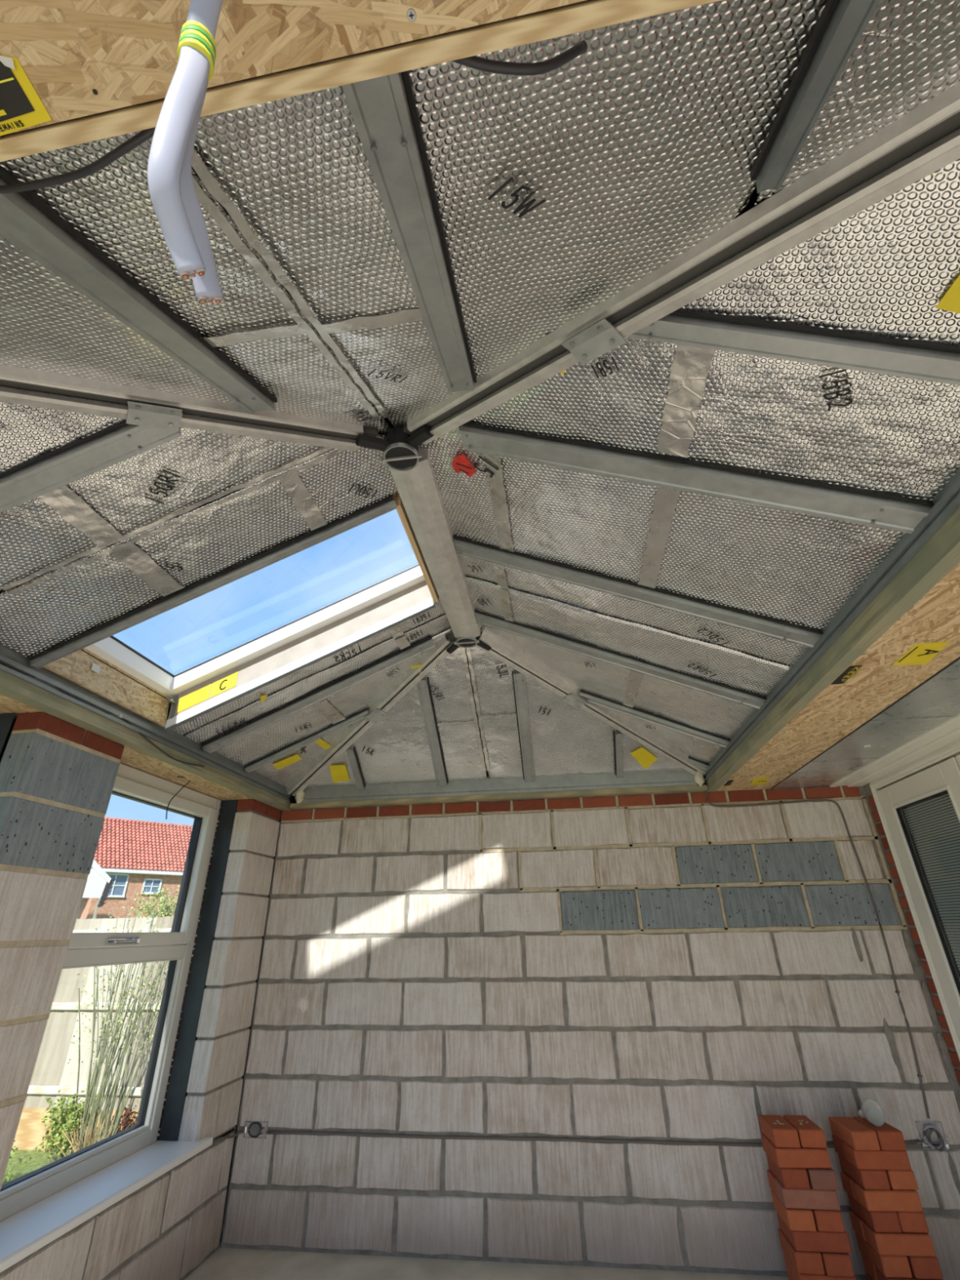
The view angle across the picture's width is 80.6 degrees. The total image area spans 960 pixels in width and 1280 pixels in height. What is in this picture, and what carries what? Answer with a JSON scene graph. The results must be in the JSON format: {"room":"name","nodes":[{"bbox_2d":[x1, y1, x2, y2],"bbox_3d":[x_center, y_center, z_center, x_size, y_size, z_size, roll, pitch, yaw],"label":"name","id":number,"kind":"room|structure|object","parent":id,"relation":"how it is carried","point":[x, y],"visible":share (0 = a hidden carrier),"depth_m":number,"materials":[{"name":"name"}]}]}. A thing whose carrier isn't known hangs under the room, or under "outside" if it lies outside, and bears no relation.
{"room":"building under construction","nodes":[
{"label":"building under construction","id":0,"kind":"room"},
{"bbox_2d":[0,762,222,1222],"bbox_3d":[-1.803,1.202,1.744,0.100,2.650,4.200,-4,-27,7],"label":"wall","id":1,"kind":"structure","parent":0,"point":[120,762],"depth_m":2.98,"materials":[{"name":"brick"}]},
{"bbox_2d":[0,763,221,1221],"bbox_3d":[-1.634,1.432,2.577,0.127,1.598,1.122,-4,-27,7],"label":"window","id":2,"kind":"structure","parent":1,"relation":"in","point":[18,1194],"depth_m":2.75,"materials":[{"name":"white plastic"}]},
{"bbox_2d":[0,1126,235,1279],"bbox_3d":[-1.596,1.968,1.179,0.104,0.566,3.850,-4,-27,7],"label":"wall","id":3,"kind":"structure","parent":0,"point":[168,1227],"depth_m":2.37,"materials":[{"name":"concrete"}]},
{"bbox_2d":[0,711,124,1191],"bbox_3d":[-1.585,1.089,1.864,0.103,1.645,0.436,-4,-27,7],"label":"wall pier","id":4,"kind":"object","parent":3,"relation":"attached to","point":[58,776],"visible":1,"depth_m":1.98,"materials":[{"name":"concrete"}]},
{"bbox_2d":[0,1136,213,1272],"bbox_3d":[-1.617,1.756,1.429,0.242,0.032,2.995,-4,-27,7],"label":"window sill","id":5,"kind":"structure","parent":3,"relation":"on","point":[28,1230],"depth_m":2.12,"materials":[{"name":"white paint"}]},
{"bbox_2d":[177,799,280,1142],"bbox_3d":[-1.374,1.775,3.207,0.104,1.645,0.381,-4,-27,7],"label":"pier","id":6,"kind":"object","parent":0,"point":[215,1083],"visible":0.98,"depth_m":3.09,"materials":[{"name":"concrete"}]},
{"bbox_2d":[157,800,237,1141],"bbox_3d":[-1.497,1.702,3.096,0.101,1.608,0.080,-4,-27,7],"label":"strip","id":7,"kind":"object","parent":6,"relation":"attached to","point":[176,1093],"visible":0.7,"depth_m":3.00,"materials":[{"name":"plastic"}]},
{"bbox_2d":[80,648,617,777],"bbox_3d":[0.256,-0.354,2.028,4.370,0.615,4.534,-4,-27,7],"label":"ceiling","id":8,"kind":"structure","parent":0,"point":[170,704],"depth_m":2.48,"materials":[{"name":"grey"}]},
{"bbox_2d":[42,494,438,730],"bbox_3d":[-0.873,-0.166,2.360,1.340,0.828,0.786,-4,-27,7],"label":"skylight","id":9,"kind":"object","parent":8,"relation":"attached to","point":[213,683],"visible":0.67,"depth_m":2.61,"materials":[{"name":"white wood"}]},
{"bbox_2d":[184,1238,788,1279],"bbox_3d":[0.904,1.172,-0.818,5.860,0.120,7.600,-4,-27,7],"label":"floor","id":10,"kind":"structure","parent":0,"point":[224,1264],"depth_m":2.58,"materials":[{"name":"concrete"}]},
{"bbox_2d":[786,1270,793,1279],"bbox_3d":[1.346,2.666,2.304,0.102,0.064,0.215,-4,-27,6],"label":"brick","id":11,"kind":"object","parent":10,"relation":"on","point":[789,1277],"visible":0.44,"depth_m":2.39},
{"bbox_2d":[791,1262,857,1279],"bbox_3d":[1.389,2.579,2.279,0.215,0.064,0.102,-5,-27,8],"label":"brick","id":12,"kind":"object","parent":11,"relation":"on","point":[797,1276],"visible":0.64,"depth_m":2.25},
{"bbox_2d":[819,1252,854,1277],"bbox_3d":[1.445,2.540,2.348,0.102,0.064,0.215,-5,-27,7],"label":"brick","id":13,"kind":"object","parent":12,"relation":"on","point":[835,1264],"visible":0.48,"depth_m":2.26,"materials":[{"name":"brick"}]},
{"bbox_2d":[784,1222,852,1253],"bbox_3d":[1.394,2.465,2.342,0.215,0.064,0.102,-4,-27,6],"label":"brick","id":14,"kind":"object","parent":13,"relation":"on","point":[818,1241],"visible":0.72,"depth_m":2.30,"materials":[{"name":"brick"}]},
{"bbox_2d":[770,1189,816,1231],"bbox_3d":[1.334,2.431,2.416,0.102,0.064,0.215,-5,-27,7],"label":"brick","id":15,"kind":"object","parent":14,"relation":"on","point":[797,1220],"visible":0.76,"depth_m":2.33,"materials":[{"name":"brick"}]},
{"bbox_2d":[774,1179,840,1210],"bbox_3d":[1.383,2.347,2.397,0.215,0.064,0.102,-5,-27,7],"label":"brick","id":16,"kind":"object","parent":15,"relation":"on","point":[793,1198],"visible":0.86,"depth_m":2.35,"materials":[{"name":"brick"}]},
{"bbox_2d":[765,1152,809,1188],"bbox_3d":[1.344,2.316,2.478,0.103,0.064,0.215,-4,-27,7],"label":"brick","id":17,"kind":"object","parent":16,"relation":"on","point":[790,1178],"visible":0.72,"depth_m":2.39,"materials":[{"name":"brick"}]},
{"bbox_2d":[768,1141,831,1168],"bbox_3d":[1.383,2.231,2.455,0.215,0.064,0.102,-4,-27,6],"label":"brick","id":18,"kind":"object","parent":17,"relation":"on","point":[788,1157],"visible":0.86,"depth_m":2.41,"materials":[{"name":"brick"}]},
{"bbox_2d":[866,1272,873,1279],"bbox_3d":[1.664,2.645,2.275,0.102,0.064,0.215,-4,-27,5],"label":"brick","id":19,"kind":"object","parent":10,"relation":"on","point":[868,1277],"visible":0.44,"depth_m":2.37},
{"bbox_2d":[861,1252,878,1279],"bbox_3d":[1.728,2.610,2.350,0.215,0.064,0.103,-4,-27,5],"label":"brick","id":20,"kind":"object","parent":19,"relation":"on","point":[870,1268],"visible":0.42,"depth_m":2.35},
{"bbox_2d":[854,1231,912,1278],"bbox_3d":[1.659,2.530,2.335,0.102,0.064,0.215,-3,-27,5],"label":"brick","id":21,"kind":"object","parent":20,"relation":"on","point":[891,1266],"visible":0.72,"depth_m":2.25,"materials":[{"name":"brick"}]},
{"bbox_2d":[848,1210,866,1240],"bbox_3d":[1.714,2.494,2.410,0.215,0.064,0.102,-3,-27,5],"label":"brick","id":22,"kind":"object","parent":21,"relation":"on","point":[857,1222],"visible":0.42,"depth_m":2.41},
{"bbox_2d":[847,1192,902,1232],"bbox_3d":[1.663,2.415,2.395,0.102,0.064,0.215,-4,-27,5],"label":"brick","id":23,"kind":"object","parent":22,"relation":"on","point":[879,1221],"visible":0.64,"depth_m":2.31,"materials":[{"name":"brick"}]},
{"bbox_2d":[840,1171,856,1199],"bbox_3d":[1.711,2.377,2.466,0.215,0.064,0.102,-3,-27,4],"label":"brick","id":24,"kind":"object","parent":23,"relation":"on","point":[846,1180],"visible":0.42,"depth_m":2.47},
{"bbox_2d":[838,1154,890,1190],"bbox_3d":[1.660,2.299,2.454,0.102,0.064,0.215,-4,-27,5],"label":"brick","id":25,"kind":"object","parent":24,"relation":"on","point":[877,1180],"visible":0.78,"depth_m":2.37,"materials":[{"name":"brick"}]},
{"bbox_2d":[843,1142,911,1169],"bbox_3d":[1.699,2.211,2.427,0.215,0.064,0.102,-3,-27,5],"label":"brick","id":26,"kind":"object","parent":25,"relation":"on","point":[881,1159],"visible":0.86,"depth_m":2.38,"materials":[{"name":"brick"}]},
{"bbox_2d":[828,1116,879,1150],"bbox_3d":[1.649,2.177,2.500,0.102,0.064,0.215,-3,-27,4],"label":"brick","id":27,"kind":"object","parent":26,"relation":"on","point":[859,1136],"visible":1,"depth_m":2.44,"materials":[{"name":"brick"}]},
{"bbox_2d":[852,1181,923,1212],"bbox_3d":[1.702,2.327,2.369,0.215,0.064,0.102,-3,-27,4],"label":"brick","id":28,"kind":"object","parent":23,"relation":"on","point":[873,1200],"visible":0.86,"depth_m":2.33,"materials":[{"name":"brick"}]},
{"bbox_2d":[862,1222,936,1257],"bbox_3d":[1.704,2.441,2.306,0.215,0.064,0.103,-3,-27,5],"label":"brick","id":29,"kind":"object","parent":21,"relation":"on","point":[903,1244],"visible":0.86,"depth_m":2.27,"materials":[{"name":"brick"}]},
{"bbox_2d":[220,785,959,1279],"bbox_3d":[0.557,2.028,3.161,3.702,2.205,0.304,-4,-27,7],"label":"wall","id":30,"kind":"structure","parent":0,"point":[669,966],"depth_m":2.98,"materials":[{"name":"concrete"}]},
{"bbox_2d":[0,670,291,810],"bbox_3d":[-1.510,0.345,2.260,0.063,0.046,3.378,-4,-27,7],"label":"wall plate","id":31,"kind":"object","parent":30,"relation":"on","point":[15,688],"visible":0.89,"depth_m":2.31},
{"bbox_2d":[0,693,280,810],"bbox_3d":[-1.648,0.353,2.248,0.205,0.018,3.427,-4,-27,7],"label":"board","id":32,"kind":"object","parent":31,"relation":"attached to","point":[130,757],"visible":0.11,"depth_m":2.78,"materials":[{"name":"wood"}]},
{"bbox_2d":[0,643,290,801],"bbox_3d":[-1.501,0.275,2.261,0.060,0.080,3.320,-4,-27,7],"label":"channel","id":33,"kind":"object","parent":31,"relation":"on","point":[46,679],"visible":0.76,"depth_m":2.34,"materials":[{"name":"metal"}]},
{"bbox_2d":[0,385,128,473],"bbox_3d":[-1.227,-0.591,1.139,0.896,0.436,0.732,-4,-27,7],"label":"panel","id":34,"kind":"object","parent":33,"relation":"on","point":[27,433],"visible":0.31,"depth_m":1.39,"materials":[{"name":"metal"}]},
{"bbox_2d":[0,420,182,512],"bbox_3d":[-1.206,-0.382,1.440,0.834,0.388,0.078,-4,-27,7],"label":"rafter","id":35,"kind":"object","parent":33,"relation":"attached to","point":[75,460],"visible":0.97,"depth_m":1.45,"materials":[{"name":"metal"}]},
{"bbox_2d":[0,413,349,591],"bbox_3d":[-0.987,-0.439,1.607,1.241,0.586,0.273,-4,-27,7],"label":"panel","id":36,"kind":"object","parent":33,"relation":"on","point":[45,533],"visible":0.76,"depth_m":1.62,"materials":[{"name":"metal"}]},
{"bbox_2d":[0,364,378,451],"bbox_3d":[-1.021,-0.578,1.275,1.629,0.610,0.088,15,-31,-28],"label":"beam","id":37,"kind":"structure","parent":33,"relation":"attached to","point":[12,376],"depth_m":1.42,"materials":[{"name":"metal"}]},
{"bbox_2d":[0,235,235,403],"bbox_3d":[-1.152,-0.604,1.173,1.009,0.491,0.836,-4,-27,7],"label":"panel","id":38,"kind":"object","parent":37,"relation":"attached to","point":[46,324],"visible":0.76,"depth_m":1.14,"materials":[{"name":"metal"}]},
{"bbox_2d":[125,400,182,431],"bbox_3d":[-0.811,-0.561,1.412,0.112,0.052,0.076,15,-31,-28],"label":"bracket","id":39,"kind":"object","parent":37,"relation":"attached to","point":[138,414],"visible":1,"depth_m":1.41,"materials":[{"name":"metal"}]},
{"bbox_2d":[0,431,399,657],"bbox_3d":[-0.909,-0.326,1.869,1.318,0.619,0.298,-4,-27,7],"label":"panel","id":40,"kind":"object","parent":33,"relation":"on","point":[51,608],"visible":0.86,"depth_m":1.84,"materials":[{"name":"metal"}]},
{"bbox_2d":[28,495,397,668],"bbox_3d":[-0.917,-0.210,1.984,1.254,0.572,0.036,-4,-27,7],"label":"rafter","id":41,"kind":"object","parent":33,"relation":"attached to","point":[163,604],"visible":1,"depth_m":1.98,"materials":[{"name":"metal"}]},
{"bbox_2d":[244,708,368,772],"bbox_3d":[-0.987,0.573,3.243,0.704,0.332,0.043,-4,-27,7],"label":"rafter","id":42,"kind":"object","parent":33,"relation":"attached to","point":[356,717],"visible":0.99,"depth_m":3.23,"materials":[{"name":"metal"}]},
{"bbox_2d":[253,707,368,787],"bbox_3d":[-0.928,0.663,3.518,0.746,0.371,0.563,-4,-27,7],"label":"panel","id":43,"kind":"object","parent":33,"relation":"on","point":[285,770],"visible":0.6,"depth_m":3.41,"materials":[{"name":"metal"}]},
{"bbox_2d":[200,635,435,753],"bbox_3d":[-0.813,0.277,2.898,1.174,0.537,0.068,-5,-27,7],"label":"rafter","id":44,"kind":"object","parent":33,"relation":"attached to","point":[426,644],"visible":1,"depth_m":2.88,"materials":[{"name":"metal"}]},
{"bbox_2d":[184,613,450,743],"bbox_3d":[-0.757,0.169,2.837,1.316,0.620,0.143,-4,-27,7],"label":"panel","id":45,"kind":"object","parent":44,"relation":"attached to","point":[297,690],"visible":0.77,"depth_m":2.81,"materials":[{"name":"metal"}]},
{"bbox_2d":[214,626,452,765],"bbox_3d":[-0.719,0.302,3.097,1.314,0.620,0.423,-4,-27,7],"label":"panel","id":46,"kind":"object","parent":33,"relation":"on","point":[335,708],"visible":0.66,"depth_m":3.08,"materials":[{"name":"metal"}]},
{"bbox_2d":[286,631,456,796],"bbox_3d":[-0.699,0.469,3.329,0.151,0.625,1.609,24,-36,-39],"label":"beam","id":47,"kind":"structure","parent":33,"relation":"attached to","point":[434,655],"depth_m":3.25,"materials":[{"name":"metal"}]},
{"bbox_2d":[416,676,448,786],"bbox_3d":[-0.279,0.567,3.381,0.068,0.447,0.748,-4,-27,5],"label":"rafter","id":48,"kind":"object","parent":47,"relation":"attached to","point":[424,688],"visible":0.99,"depth_m":3.35,"materials":[{"name":"metal"}]},
{"bbox_2d":[289,784,707,809],"bbox_3d":[0.069,1.005,3.592,2.630,0.027,0.102,-4,-27,7],"label":"wall plate","id":49,"kind":"object","parent":30,"relation":"on","point":[704,788],"visible":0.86,"depth_m":3.54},
{"bbox_2d":[301,769,697,803],"bbox_3d":[0.058,0.928,3.591,2.520,0.110,0.060,-4,-27,7],"label":"beam","id":50,"kind":"structure","parent":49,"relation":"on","point":[665,778],"depth_m":3.55,"materials":[{"name":"metal"}]},
{"bbox_2d":[351,684,436,785],"bbox_3d":[-0.557,0.541,3.422,0.528,0.488,0.774,-4,-27,7],"label":"panel","id":51,"kind":"object","parent":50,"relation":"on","point":[395,749],"visible":0.6,"depth_m":3.48,"materials":[{"name":"metal"}]},
{"bbox_2d":[424,638,487,781],"bbox_3d":[-0.161,0.404,3.307,0.281,0.614,0.994,-4,-27,7],"label":"panel","id":52,"kind":"object","parent":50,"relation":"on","point":[450,680],"visible":0.8,"depth_m":3.31,"materials":[{"name":"metal"}]},
{"bbox_2d":[466,646,523,778],"bbox_3d":[0.106,0.381,3.272,0.254,0.621,1.002,-4,-27,7],"label":"panel","id":53,"kind":"object","parent":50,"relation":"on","point":[491,678],"visible":0.73,"depth_m":3.27,"materials":[{"name":"metal"}]},
{"bbox_2d":[524,675,617,777],"bbox_3d":[0.522,0.445,3.286,0.533,0.505,0.801,-4,-27,7],"label":"panel","id":54,"kind":"object","parent":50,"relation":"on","point":[566,740],"visible":0.57,"depth_m":3.35,"materials":[{"name":"metal"}]},
{"bbox_2d":[622,733,684,773],"bbox_3d":[1.077,0.604,3.356,0.501,0.270,0.387,-4,-27,7],"label":"panel","id":55,"kind":"object","parent":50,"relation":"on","point":[637,757],"visible":0.29,"depth_m":3.41,"materials":[{"name":"metal"}]},
{"bbox_2d":[267,1131,924,1147],"bbox_3d":[0.467,2.447,2.789,3.186,0.045,0.012,-4,-27,7],"label":"cable","id":56,"kind":"object","parent":30,"relation":"attached to","point":[909,1141],"visible":0.81,"depth_m":2.80,"materials":[{"name":"brown plastic"}]},
{"bbox_2d":[706,791,929,1118],"bbox_3d":[1.751,1.542,3.049,0.763,1.609,0.016,-4,-27,7],"label":"cable","id":57,"kind":"object","parent":30,"relation":"attached to","point":[897,991],"visible":0.98,"depth_m":3.04,"materials":[{"name":"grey plastic"}]},
{"bbox_2d":[704,507,959,791],"bbox_3d":[1.163,0.133,1.950,0.048,0.059,3.378,-4,-27,7],"label":"wall plate","id":58,"kind":"object","parent":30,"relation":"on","point":[940,554],"visible":1,"depth_m":1.63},
{"bbox_2d":[702,468,959,780],"bbox_3d":[1.151,0.064,1.954,0.060,0.067,3.320,-4,-27,7],"label":"channel","id":59,"kind":"object","parent":58,"relation":"on","point":[946,503],"visible":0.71,"depth_m":1.59,"materials":[{"name":"metal"}]},
{"bbox_2d":[475,632,705,775],"bbox_3d":[0.647,0.376,3.193,1.609,0.625,0.092,14,-31,-26],"label":"beam","id":60,"kind":"structure","parent":59,"relation":"attached to","point":[512,659],"depth_m":3.16,"materials":[{"name":"metal"}]},
{"bbox_2d":[511,670,534,782],"bbox_3d":[0.257,0.525,3.318,0.068,0.447,0.747,-4,-27,6],"label":"rafter","id":61,"kind":"object","parent":60,"relation":"attached to","point":[518,678],"visible":1,"depth_m":3.28,"materials":[{"name":"metal"}]},
{"bbox_2d":[479,623,755,738],"bbox_3d":[0.589,0.163,2.868,1.317,0.620,0.573,-4,-27,7],"label":"panel","id":62,"kind":"object","parent":59,"relation":"on","point":[700,710],"visible":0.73,"depth_m":2.82,"materials":[{"name":"metal"}]},
{"bbox_2d":[475,608,766,709],"bbox_3d":[0.572,0.069,2.582,1.274,0.580,0.078,-4,-27,6],"label":"rafter","id":63,"kind":"object","parent":59,"relation":"attached to","point":[731,693],"visible":0.97,"depth_m":2.54,"materials":[{"name":"metal"}]},
{"bbox_2d":[465,574,791,696],"bbox_3d":[0.525,-0.046,2.460,1.317,0.620,0.328,-4,-27,7],"label":"panel","id":64,"kind":"object","parent":59,"relation":"on","point":[715,662],"visible":0.87,"depth_m":2.38,"materials":[{"name":"metal"}]},
{"bbox_2d":[458,553,808,665],"bbox_3d":[0.484,-0.179,2.200,1.317,0.620,0.238,-4,-27,7],"label":"panel","id":65,"kind":"object","parent":59,"relation":"on","point":[767,647],"visible":0.52,"depth_m":2.18,"materials":[{"name":"metal"}]},
{"bbox_2d":[453,534,822,648],"bbox_3d":[0.486,-0.199,2.063,1.284,0.585,0.073,-4,-27,7],"label":"rafter","id":66,"kind":"object","parent":59,"relation":"attached to","point":[805,636],"visible":0.96,"depth_m":2.02,"materials":[{"name":"metal"}]},
{"bbox_2d":[388,447,480,638],"bbox_3d":[-0.148,-0.325,2.371,0.132,0.100,1.229,-4,-27,7],"label":"ridge beam","id":67,"kind":"structure","parent":66,"relation":"attached to","point":[418,488],"depth_m":2.17,"materials":[{"name":"metal"}]},
{"bbox_2d":[166,595,445,734],"bbox_3d":[-0.778,0.101,2.705,1.317,0.618,0.164,-4,-27,7],"label":"panel","id":68,"kind":"object","parent":67,"relation":"attached to","point":[397,630],"visible":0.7,"depth_m":2.71,"materials":[{"name":"metal"}]},
{"bbox_2d":[355,425,433,471],"bbox_3d":[-0.251,-0.613,1.769,0.245,0.096,0.160,-4,-27,7],"label":"hub","id":69,"kind":"object","parent":67,"relation":"attached to","point":[400,448],"visible":1,"depth_m":1.75,"materials":[{"name":"black metal"}]},
{"bbox_2d":[579,689,730,747],"bbox_3d":[0.917,0.415,3.015,0.744,0.350,0.063,-4,-27,5],"label":"rafter","id":70,"kind":"object","parent":59,"relation":"attached to","point":[640,713],"visible":0.98,"depth_m":3.00,"materials":[{"name":"metal"}]},
{"bbox_2d":[418,421,905,631],"bbox_3d":[0.424,-0.373,1.818,1.317,0.622,0.603,-4,-27,7],"label":"panel","id":71,"kind":"object","parent":59,"relation":"on","point":[802,569],"visible":0.74,"depth_m":1.75,"materials":[{"name":"metal"}]},
{"bbox_2d":[611,709,722,764],"bbox_3d":[0.946,0.509,3.288,0.759,0.378,0.591,-4,-27,7],"label":"panel","id":72,"kind":"object","parent":59,"relation":"on","point":[704,751],"visible":0.48,"depth_m":3.18,"materials":[{"name":"metal"}]},
{"bbox_2d":[403,81,959,444],"bbox_3d":[0.335,-0.682,1.124,0.088,0.617,1.649,22,-35,-37],"label":"beam","id":73,"kind":"structure","parent":59,"relation":"attached to","point":[938,117],"depth_m":0.95,"materials":[{"name":"metal"}]},
{"bbox_2d":[191,85,456,427],"bbox_3d":[-0.209,-0.677,1.200,0.257,0.615,1.075,-4,-27,7],"label":"panel","id":74,"kind":"object","parent":73,"relation":"attached to","point":[294,175],"visible":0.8,"depth_m":0.90,"materials":[{"name":"metal"}]},
{"bbox_2d":[341,70,476,393],"bbox_3d":[-0.084,-0.653,1.037,0.074,0.433,0.777,-4,-27,5],"label":"rafter","id":75,"kind":"object","parent":73,"relation":"attached to","point":[384,110],"visible":0.95,"depth_m":0.83,"materials":[{"name":"metal"}]},
{"bbox_2d":[408,0,826,378],"bbox_3d":[0.180,-0.706,1.030,0.533,0.500,0.858,-4,-27,7],"label":"panel","id":76,"kind":"object","parent":75,"relation":"attached to","point":[559,190],"visible":0.73,"depth_m":0.79,"materials":[{"name":"metal"}]},
{"bbox_2d":[561,318,626,364],"bbox_3d":[0.242,-0.642,1.217,0.076,0.052,0.112,22,-35,-37],"label":"bracket","id":77,"kind":"object","parent":73,"relation":"attached to","point":[602,337],"visible":1,"depth_m":1.21,"materials":[{"name":"metal"}]},
{"bbox_2d":[631,305,959,385],"bbox_3d":[0.621,-0.569,1.086,0.614,0.293,0.053,-4,-27,6],"label":"rafter","id":78,"kind":"object","parent":73,"relation":"attached to","point":[812,344],"visible":0.98,"depth_m":1.07,"materials":[{"name":"metal"}]},
{"bbox_2d":[750,0,879,193],"bbox_3d":[0.411,-0.688,0.700,0.040,0.173,0.286,-4,-27,7],"label":"rafter","id":79,"kind":"object","parent":73,"relation":"attached to","point":[841,24],"visible":1,"depth_m":0.69,"materials":[{"name":"metal"}]},
{"bbox_2d":[742,0,959,213],"bbox_3d":[0.669,-0.742,0.717,0.491,0.265,0.408,-4,-27,7],"label":"panel","id":80,"kind":"object","parent":73,"relation":"attached to","point":[907,54],"visible":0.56,"depth_m":0.72,"materials":[{"name":"metal"}]},
{"bbox_2d":[458,421,933,533],"bbox_3d":[0.491,-0.446,1.497,1.104,0.507,0.083,-5,-27,8],"label":"rafter","id":81,"kind":"object","parent":59,"relation":"attached to","point":[891,512],"visible":0.97,"depth_m":1.45,"materials":[{"name":"metal"}]},
{"bbox_2d":[443,320,959,500],"bbox_3d":[0.417,-0.581,1.358,1.194,0.566,0.373,-4,-27,7],"label":"panel","id":82,"kind":"object","parent":59,"relation":"on","point":[863,430],"visible":0.77,"depth_m":1.27,"materials":[{"name":"metal"}]},
{"bbox_2d":[622,128,959,345],"bbox_3d":[0.582,-0.730,0.848,0.726,0.363,0.592,-4,-27,7],"label":"panel","id":83,"kind":"object","parent":59,"relation":"on","point":[891,268],"visible":0.5,"depth_m":0.97,"materials":[{"name":"metal"}]},
{"bbox_2d":[715,562,959,791],"bbox_3d":[1.341,0.124,1.898,0.313,0.020,3.427,-4,-27,7],"label":"board","id":84,"kind":"object","parent":58,"relation":"attached to","point":[925,639],"visible":1,"depth_m":1.94,"materials":[{"name":"brown"}]},
{"bbox_2d":[770,656,959,788],"bbox_3d":[1.663,0.093,1.864,0.337,0.032,3.427,-4,-27,7],"label":"soffit panel","id":85,"kind":"object","parent":84,"relation":"attached to","point":[935,700],"visible":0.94,"depth_m":2.41,"materials":[{"name":"metal"}]},
{"bbox_2d":[829,714,959,787],"bbox_3d":[1.978,0.272,2.194,0.183,0.022,2.597,-4,-27,7],"label":"lintel","id":86,"kind":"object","parent":30,"relation":"attached to","point":[948,731],"depth_m":2.72,"materials":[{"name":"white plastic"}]},
{"bbox_2d":[863,782,959,1085],"bbox_3d":[2.330,1.800,2.771,0.154,2.200,0.110,-4,-27,7],"label":"wall","id":87,"kind":"structure","parent":0,"point":[953,1053],"depth_m":2.93,"materials":[{"name":"red brick"}]},
{"bbox_3d":[-0.094,0.022,-0.387,4.160,2.550,0.150,-4,-27,7],"label":"wall","id":88,"kind":"structure","parent":0,"visible":0},
{"bbox_2d":[0,0,586,136],"bbox_3d":[-0.252,-0.648,0.340,3.149,0.024,0.473,-5,-27,8],"label":"board","id":89,"kind":"object","parent":88,"relation":"attached to","point":[60,60],"visible":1,"depth_m":0.52,"materials":[{"name":"wood"}]},
{"bbox_2d":[147,0,223,303],"bbox_3d":[-0.137,-0.390,0.337,0.023,0.461,0.110,3,-27,-8],"label":"cable","id":90,"kind":"object","parent":89,"relation":"hanging from","point":[175,203],"visible":1,"depth_m":0.26,"materials":[{"name":"grey plastic"}]},
{"bbox_2d":[0,0,721,161],"bbox_3d":[-0.388,-0.560,0.592,2.681,0.092,0.022,-5,-27,8],"label":"batten","id":91,"kind":"object","parent":89,"relation":"attached to","point":[592,14],"depth_m":0.54,"materials":[{"name":"brown wood"}]},
{"bbox_2d":[0,127,155,193],"bbox_3d":[-0.476,-0.564,0.666,0.293,0.075,0.020,-8,-28,14],"label":"cable","id":92,"kind":"object","parent":91,"relation":"attached to","point":[144,135],"visible":0.73,"depth_m":0.65,"materials":[{"name":"grey plastic"}]},
{"bbox_2d":[0,165,277,413],"bbox_3d":[-0.623,-0.611,1.083,0.078,0.417,0.746,-5,-27,7],"label":"rafter","id":93,"kind":"object","parent":91,"relation":"attached to","point":[27,221],"visible":1,"depth_m":0.97,"materials":[{"name":"metal"}]},
{"bbox_2d":[0,129,393,433],"bbox_3d":[-0.482,-0.657,1.234,0.286,0.616,1.080,-4,-27,7],"label":"panel","id":94,"kind":"object","parent":93,"relation":"attached to","point":[257,323],"visible":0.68,"depth_m":1.00,"materials":[{"name":"metal"}]},
{"bbox_2d":[451,40,587,75],"bbox_3d":[0.033,-0.618,0.599,0.167,0.061,0.017,1,-27,-3],"label":"cable","id":95,"kind":"object","parent":91,"relation":"hanging from","point":[474,62],"visible":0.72,"depth_m":0.59,"materials":[{"name":"grey plastic"}]},
{"bbox_3d":[2.144,0.763,1.294,0.230,2.700,4.100,-4,-27,7],"label":"wall","id":96,"kind":"structure","parent":0,"visible":0},
{"bbox_2d":[869,738,959,1060],"bbox_3d":[2.107,1.175,1.657,0.086,2.100,2.502,-4,-27,7],"label":"door","id":97,"kind":"structure","parent":96,"relation":"in","point":[917,802],"depth_m":2.78,"materials":[{"name":"white plastic"}]},
{"bbox_2d":[903,793,959,973],"bbox_3d":[2.218,1.534,2.418,0.005,1.660,0.444,-4,-27,7],"label":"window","id":98,"kind":"structure","parent":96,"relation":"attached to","point":[929,818],"depth_m":2.73,"materials":[{"name":"grey"}]},
{"label":"outside","id":99,"kind":"structure","parent":0,"visible":0},
{"bbox_2d":[2,1150,71,1184],"bbox_3d":[4.384,21.164,37.970,120.000,0.001,160.000,-4,-27,7],"label":"ground","id":100,"kind":"structure","parent":99,"point":[37,1160],"depth_m":4.37,"materials":[{"name":"plant"}]},
{"bbox_2d":[40,1088,102,1164],"bbox_3d":[-3.116,3.685,4.263,0.396,0.498,0.262,-4,-27,7],"label":"bush","id":101,"kind":"object","parent":100,"relation":"on","point":[76,1119],"visible":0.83,"depth_m":4.24,"materials":[{"name":"green plant"}]},
{"bbox_2d":[12,915,173,1151],"bbox_3d":[-3.985,3.426,5.070,4.250,1.800,0.090,-4,-27,7],"label":"fence","id":102,"kind":"object","parent":100,"relation":"on","point":[52,1073],"visible":0.17,"depth_m":4.96,"materials":[{"name":"wood"}]},
{"bbox_2d":[62,903,171,1157],"bbox_3d":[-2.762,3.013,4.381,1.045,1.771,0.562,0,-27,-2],"label":"bamboo plant","id":103,"kind":"object","parent":100,"relation":"on","point":[95,1077],"visible":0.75,"depth_m":4.30,"materials":[{"name":"green plant"}]},
{"bbox_2d":[76,817,192,919],"bbox_3d":[-20.094,17.761,40.161,22.000,8.460,7.480,23,-36,-39],"label":"house","id":104,"kind":"structure","parent":100,"relation":"on","point":[127,844],"depth_m":35.99,"materials":[{"name":"red"}]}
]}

